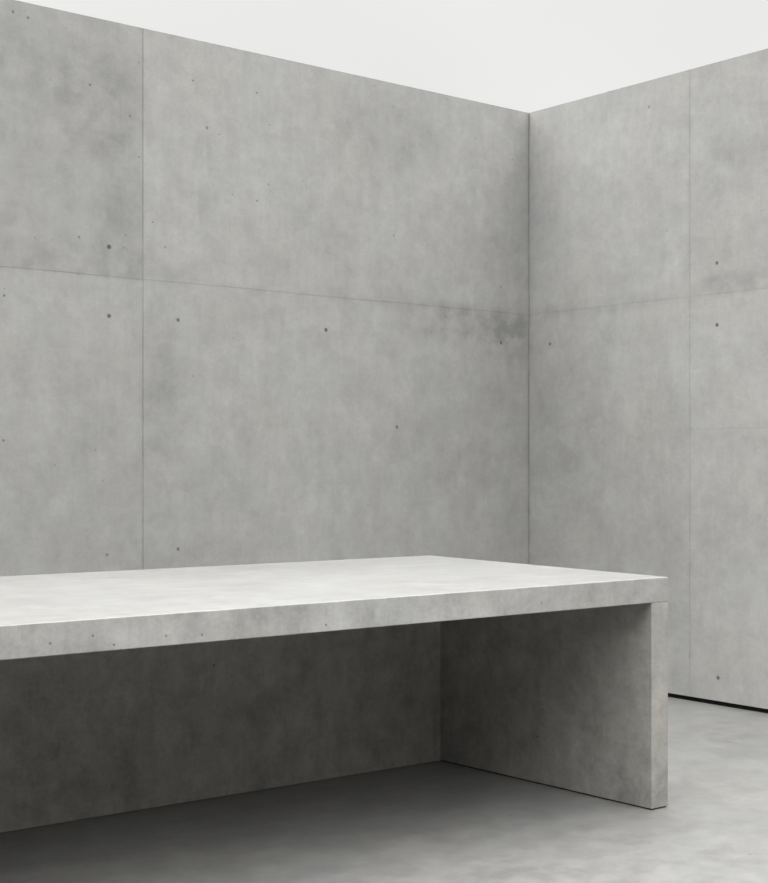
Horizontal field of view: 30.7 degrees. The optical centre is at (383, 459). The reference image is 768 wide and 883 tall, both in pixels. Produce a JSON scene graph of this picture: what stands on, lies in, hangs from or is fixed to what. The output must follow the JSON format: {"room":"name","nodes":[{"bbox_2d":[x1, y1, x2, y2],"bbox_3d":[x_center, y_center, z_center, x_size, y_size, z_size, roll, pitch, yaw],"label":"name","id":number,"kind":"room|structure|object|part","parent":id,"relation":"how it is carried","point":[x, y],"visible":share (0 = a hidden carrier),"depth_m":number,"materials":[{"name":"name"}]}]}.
{"room":"bare concrete room","nodes":[
{"label":"bare concrete room","id":0,"kind":"room"},
{"bbox_2d":[0,0,528,575],"bbox_3d":[-2.712,-0.362,4.707,9.200,2.946,0.201,0,0,-39],"label":"wall","id":1,"kind":"structure","parent":0,"point":[255,308],"depth_m":6.27,"materials":[{"name":"concrete"}]},
{"bbox_2d":[0,697,767,882],"bbox_3d":[0.110,1.207,1.073,10.200,0.150,10.200,0,0,-39],"label":"floor","id":2,"kind":"structure","parent":0,"point":[436,821],"depth_m":4.25,"materials":[{"name":"concrete"}]},
{"bbox_2d":[0,555,667,832],"bbox_3d":[-0.815,0.757,4.121,3.369,0.750,1.361,0,0,-37],"label":"table","id":3,"kind":"object","parent":2,"relation":"on","point":[123,691],"visible":1,"depth_m":4.59,"materials":[{"name":"grey concrete"}]},
{"bbox_3d":[-1.061,0.796,4.370,3.112,0.668,0.081,0,0,-37],"label":"panel","id":4,"kind":"part","parent":3,"relation":"part of","materials":[{"name":"concrete"}]},
{"bbox_3d":[0.486,0.795,5.026,0.198,0.666,1.261,0,0,-37],"label":"leg","id":5,"kind":"part","parent":3,"relation":"part of","materials":[{"name":"concrete"}]},
{"bbox_2d":[529,48,767,708],"bbox_3d":[3.682,-0.362,3.974,0.202,2.946,9.000,0,0,-39],"label":"wall","id":6,"kind":"structure","parent":0,"point":[648,200],"depth_m":6.71,"materials":[{"name":"concrete"}]},
{"bbox_2d":[668,693,767,712],"bbox_3d":[3.683,1.121,3.975,0.179,0.021,9.000,0,0,-39],"label":"baseboard","id":7,"kind":"structure","parent":6,"relation":"attached to","point":[751,708],"depth_m":6.46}
]}

